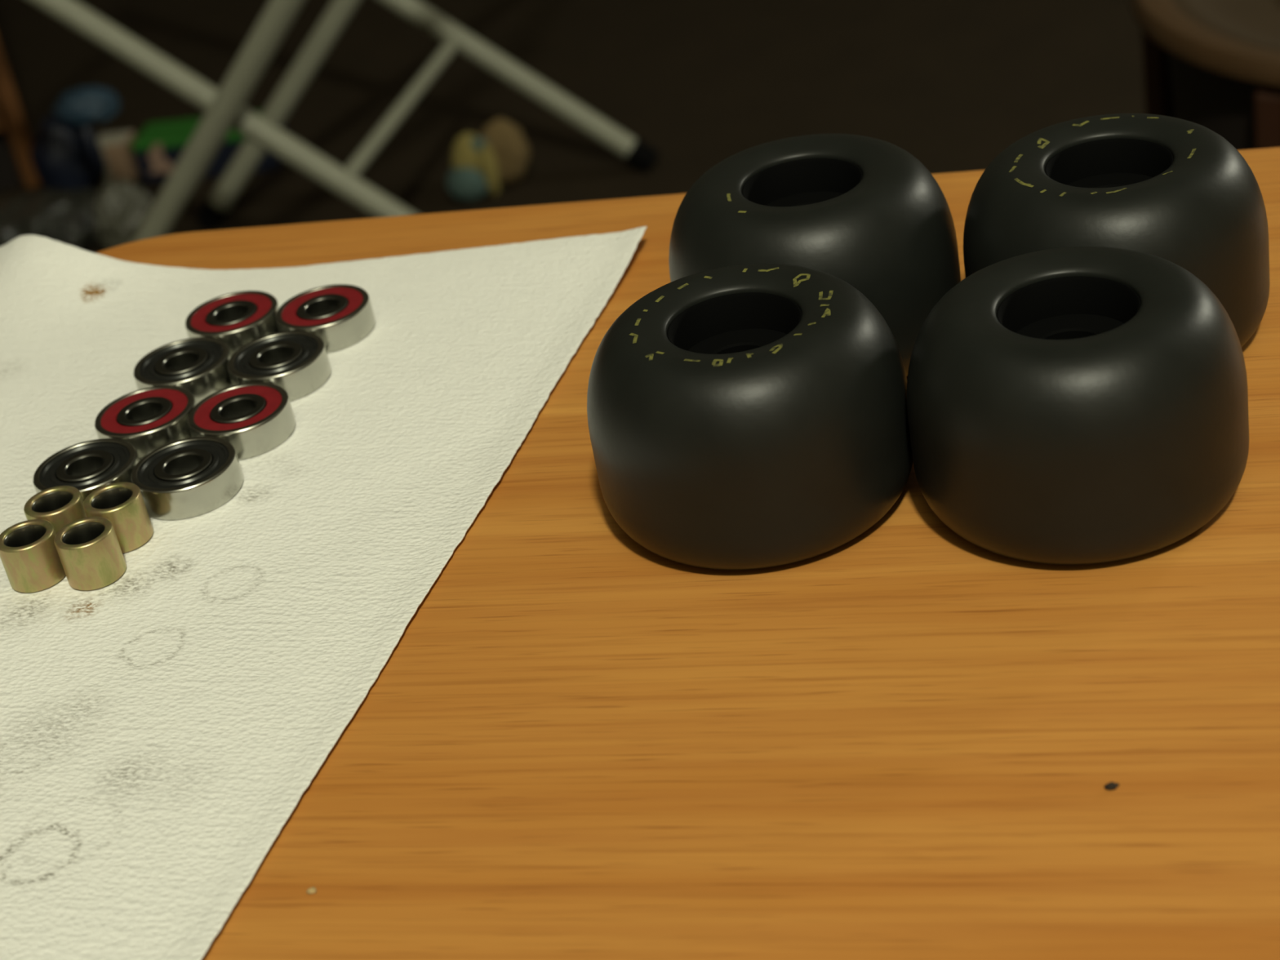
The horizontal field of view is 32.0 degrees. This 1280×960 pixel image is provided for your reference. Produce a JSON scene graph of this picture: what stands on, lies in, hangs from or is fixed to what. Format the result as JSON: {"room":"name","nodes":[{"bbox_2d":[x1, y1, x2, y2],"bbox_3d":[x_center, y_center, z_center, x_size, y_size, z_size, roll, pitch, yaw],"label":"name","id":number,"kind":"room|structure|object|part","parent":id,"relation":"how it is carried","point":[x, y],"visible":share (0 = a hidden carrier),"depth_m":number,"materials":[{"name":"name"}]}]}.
{"room":"workspace","nodes":[
{"label":"workspace","id":0,"kind":"room"},
{"bbox_2d":[0,0,1146,253],"bbox_3d":[0.248,0.231,1.091,4.400,0.100,5.200,-11,31,0],"label":"floor","id":1,"kind":"structure","parent":0,"point":[951,84],"depth_m":2.06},
{"bbox_2d":[0,45,42,191],"bbox_3d":[-0.855,-0.462,2.028,0.440,0.480,0.366,-24,33,-21],"label":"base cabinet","id":2,"kind":"object","parent":1,"relation":"on","point":[16,167],"visible":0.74,"depth_m":2.08,"materials":[{"name":"brown wood"}]},
{"bbox_3d":[-0.705,-0.458,1.935,0.189,0.396,0.018,-24,33,-20],"label":"door","id":3,"kind":"part","parent":2,"relation":"part of","materials":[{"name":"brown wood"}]},
{"bbox_2d":[0,188,102,250],"bbox_3d":[-0.534,-0.226,1.960,0.160,0.045,0.112,-11,31,0],"label":"plastic bag","id":4,"kind":"object","parent":1,"relation":"on","point":[66,216],"visible":0.62,"depth_m":1.94,"materials":[{"name":"plastic"}]},
{"bbox_2d":[30,84,120,189],"bbox_3d":[-0.518,-0.315,2.055,0.095,0.093,0.052,-11,31,0],"label":"bag","id":5,"kind":"object","parent":1,"relation":"on","point":[62,157],"visible":0.95,"depth_m":2.04,"materials":[{"name":"blue plastic"}]},
{"bbox_2d":[97,130,140,184],"bbox_3d":[-0.485,-0.299,2.071,0.034,0.040,0.032,-4,31,12],"label":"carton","id":6,"kind":"object","parent":1,"relation":"on","point":[120,160],"visible":0.81,"depth_m":2.06,"materials":[{"name":"beige cardboard"}]},
{"bbox_2d":[93,177,153,249],"bbox_3d":[-0.441,-0.227,1.910,0.058,0.067,0.049,-11,31,0],"label":"plastic bag","id":7,"kind":"object","parent":1,"relation":"on","point":[122,206],"visible":0.56,"depth_m":1.89,"materials":[{"name":"plastic"}]},
{"bbox_2d":[130,111,286,183],"bbox_3d":[-0.395,-0.307,2.053,0.134,0.041,0.053,-4,31,12],"label":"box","id":8,"kind":"object","parent":1,"relation":"on","point":[157,148],"visible":0.56,"depth_m":2.04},
{"bbox_2d":[146,142,173,175],"bbox_3d":[-0.438,-0.291,2.040,0.030,0.036,0.003,-4,31,12],"label":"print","id":9,"kind":"object","parent":8,"relation":"attached to","point":[160,164],"depth_m":2.04},
{"bbox_3d":[-0.397,-0.321,2.046,0.134,0.009,0.052,-4,31,12],"label":"green lid","id":10,"kind":"part","parent":8,"relation":"part of","materials":[{"name":"green plastic"}]},
{"bbox_2d":[26,0,660,241],"bbox_3d":[-0.255,-0.399,1.713,0.529,0.503,0.370,-1,32,16],"label":"rack","id":11,"kind":"object","parent":1,"relation":"on","point":[224,108],"visible":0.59,"depth_m":1.64,"materials":[{"name":"grey paint"}]},
{"bbox_3d":[-0.263,-0.308,1.561,0.448,0.489,0.021,-1,32,16],"label":"rail","id":12,"kind":"part","parent":11,"relation":"part of","materials":[{"name":"grey paint"}]},
{"bbox_3d":[-0.309,-0.274,1.623,0.436,0.384,0.164,-11,31,0],"label":"rail","id":13,"kind":"part","parent":11,"relation":"part of","materials":[{"name":"grey paint"}]},
{"bbox_3d":[-0.191,-0.462,1.801,0.456,0.479,0.019,-9,31,4],"label":"rail","id":14,"kind":"part","parent":11,"relation":"part of","materials":[{"name":"grey paint"}]},
{"bbox_3d":[-0.244,-0.427,1.856,0.459,0.384,0.019,-1,32,16],"label":"rail","id":15,"kind":"part","parent":11,"relation":"part of","materials":[{"name":"grey paint"}]},
{"bbox_2d":[446,118,530,203],"bbox_3d":[-0.130,-0.272,1.889,0.077,0.062,0.040,-19,31,-13],"label":"toy","id":16,"kind":"object","parent":1,"relation":"on","point":[500,153],"visible":1,"depth_m":1.88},
{"bbox_3d":[-0.127,-0.262,1.882,0.014,0.050,0.016,-5,31,10],"label":"yellow leg","id":17,"kind":"part","parent":16,"relation":"part of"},
{"bbox_2d":[96,146,1279,959],"bbox_3d":[0.320,0.293,0.354,1.000,0.520,0.600,-3,32,14],"label":"table","id":18,"kind":"object","parent":1,"relation":"on","point":[904,739],"visible":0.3,"depth_m":0.36,"materials":[{"name":"brown wood"}]},
{"bbox_2d":[306,886,316,893],"bbox_3d":[-0.051,0.063,0.344,0.002,0.001,0.001,-11,31,0],"label":"crumb","id":19,"kind":"object","parent":18,"relation":"on","point":[313,890],"visible":1,"depth_m":0.34,"materials":[{"name":"beige food"}]},
{"bbox_2d":[0,226,646,959],"bbox_3d":[-0.130,0.022,0.428,0.189,0.011,0.308,0,32,19],"label":"paper towel","id":20,"kind":"object","parent":18,"relation":"on","point":[162,725],"visible":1,"depth_m":0.43,"materials":[{"name":"white paper"}]},
{"bbox_2d":[0,519,65,592],"bbox_3d":[-0.119,0.015,0.436,0.012,0.010,0.012,-11,31,0],"label":"spacer","id":21,"kind":"object","parent":20,"relation":"on","point":[29,557],"visible":1,"depth_m":0.43,"materials":[{"name":"metal"}]},
{"bbox_2d":[23,485,86,533],"bbox_3d":[-0.116,0.008,0.446,0.012,0.010,0.012,-19,31,-13],"label":"spacer","id":22,"kind":"object","parent":20,"relation":"on","point":[60,505],"visible":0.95,"depth_m":0.44,"materials":[{"name":"metal"}]},
{"bbox_2d":[32,438,139,502],"bbox_3d":[-0.114,0.000,0.462,0.022,0.007,0.022,-20,32,-16],"label":"bearing","id":23,"kind":"object","parent":20,"relation":"on","point":[87,466],"visible":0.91,"depth_m":0.46,"materials":[{"name":"metal"}]},
{"bbox_2d":[53,516,126,591],"bbox_3d":[-0.107,0.014,0.433,0.012,0.010,0.012,-15,31,-6],"label":"spacer","id":24,"kind":"object","parent":20,"relation":"on","point":[91,555],"visible":1,"depth_m":0.43,"materials":[{"name":"metal"}]},
{"bbox_2d":[83,482,153,553],"bbox_3d":[-0.104,0.008,0.443,0.012,0.010,0.012,-23,33,-19],"label":"spacer","id":25,"kind":"object","parent":20,"relation":"on","point":[122,504],"visible":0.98,"depth_m":0.44,"materials":[{"name":"metal"}]},
{"bbox_2d":[94,385,196,460],"bbox_3d":[-0.106,-0.012,0.479,0.022,0.007,0.022,-2,32,15],"label":"bearing","id":26,"kind":"object","parent":20,"relation":"on","point":[149,419],"visible":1,"depth_m":0.47,"materials":[{"name":"metal"}]},
{"bbox_2d":[133,337,232,404],"bbox_3d":[-0.102,-0.024,0.497,0.022,0.007,0.022,-31,36,-31],"label":"bearing","id":27,"kind":"object","parent":20,"relation":"on","point":[198,366],"visible":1,"depth_m":0.49,"materials":[{"name":"metal"}]},
{"bbox_2d":[130,436,243,519],"bbox_3d":[-0.093,-0.001,0.456,0.022,0.007,0.022,-6,31,8],"label":"bearing","id":28,"kind":"object","parent":20,"relation":"on","point":[191,477],"visible":1,"depth_m":0.45,"materials":[{"name":"metal"}]},
{"bbox_2d":[185,290,279,355],"bbox_3d":[-0.094,-0.036,0.515,0.022,0.007,0.022,-11,31,0],"label":"bearing","id":29,"kind":"object","parent":20,"relation":"on","point":[239,318],"visible":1,"depth_m":0.51,"materials":[{"name":"metal"}]},
{"bbox_2d":[187,382,295,460],"bbox_3d":[-0.085,-0.013,0.473,0.022,0.007,0.022,16,40,38],"label":"bearing","id":30,"kind":"object","parent":20,"relation":"on","point":[256,418],"visible":1,"depth_m":0.47,"materials":[{"name":"metal"}]},
{"bbox_2d":[227,330,331,401],"bbox_3d":[-0.080,-0.025,0.492,0.022,0.007,0.022,-16,31,-8],"label":"bearing","id":31,"kind":"object","parent":20,"relation":"on","point":[296,362],"visible":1,"depth_m":0.49,"materials":[{"name":"metal"}]},
{"bbox_2d":[275,284,375,352],"bbox_3d":[-0.072,-0.037,0.509,0.022,0.007,0.022,4,34,23],"label":"bearing","id":32,"kind":"object","parent":20,"relation":"on","point":[342,315],"visible":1,"depth_m":0.51,"materials":[{"name":"metal"}]},
{"bbox_2d":[586,262,913,569],"bbox_3d":[0.020,-0.013,0.410,0.059,0.039,0.059,-11,31,0],"label":"wheel","id":33,"kind":"object","parent":18,"relation":"on","point":[748,416],"visible":1,"depth_m":0.39,"materials":[{"name":"black plastic"}]},
{"bbox_2d":[668,133,960,377],"bbox_3d":[0.035,-0.045,0.457,0.059,0.039,0.059,-11,31,0],"label":"wheel","id":34,"kind":"object","parent":18,"relation":"on","point":[864,212],"visible":0.56,"depth_m":0.44,"materials":[{"name":"black plastic"}]},
{"bbox_2d":[906,246,1248,564],"bbox_3d":[0.077,-0.015,0.394,0.059,0.039,0.059,-11,31,0],"label":"wheel","id":35,"kind":"object","parent":18,"relation":"on","point":[1069,405],"visible":1,"depth_m":0.37,"materials":[{"name":"black plastic"}]},
{"bbox_2d":[1103,781,1119,790],"bbox_3d":[0.071,0.046,0.333,0.002,0.001,0.002,-11,31,0],"label":"crumb","id":36,"kind":"object","parent":18,"relation":"on","point":[1111,785],"visible":1,"depth_m":0.33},
{"bbox_2d":[963,113,1269,346],"bbox_3d":[0.094,-0.046,0.441,0.059,0.039,0.059,-11,31,0],"label":"wheel","id":37,"kind":"object","parent":18,"relation":"on","point":[1175,190],"visible":0.62,"depth_m":0.42,"materials":[{"name":"black plastic"}]},
{"bbox_2d":[1129,0,1279,150],"bbox_3d":[0.480,-0.178,1.320,0.360,0.281,0.360,-11,31,0],"label":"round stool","id":38,"kind":"object","parent":1,"relation":"on","point":[1212,64],"visible":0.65,"depth_m":1.23,"materials":[{"name":"brown wood"}]},
{"bbox_3d":[0.351,-0.200,1.417,0.013,0.262,0.100,13,38,34],"label":"leg","id":39,"kind":"part","parent":38,"relation":"part of","materials":[{"name":"brown wood"}]},
{"bbox_3d":[0.389,-0.088,1.219,0.100,0.262,0.013,13,38,34],"label":"leg","id":40,"kind":"part","parent":38,"relation":"part of","materials":[{"name":"brown wood"}]}
]}

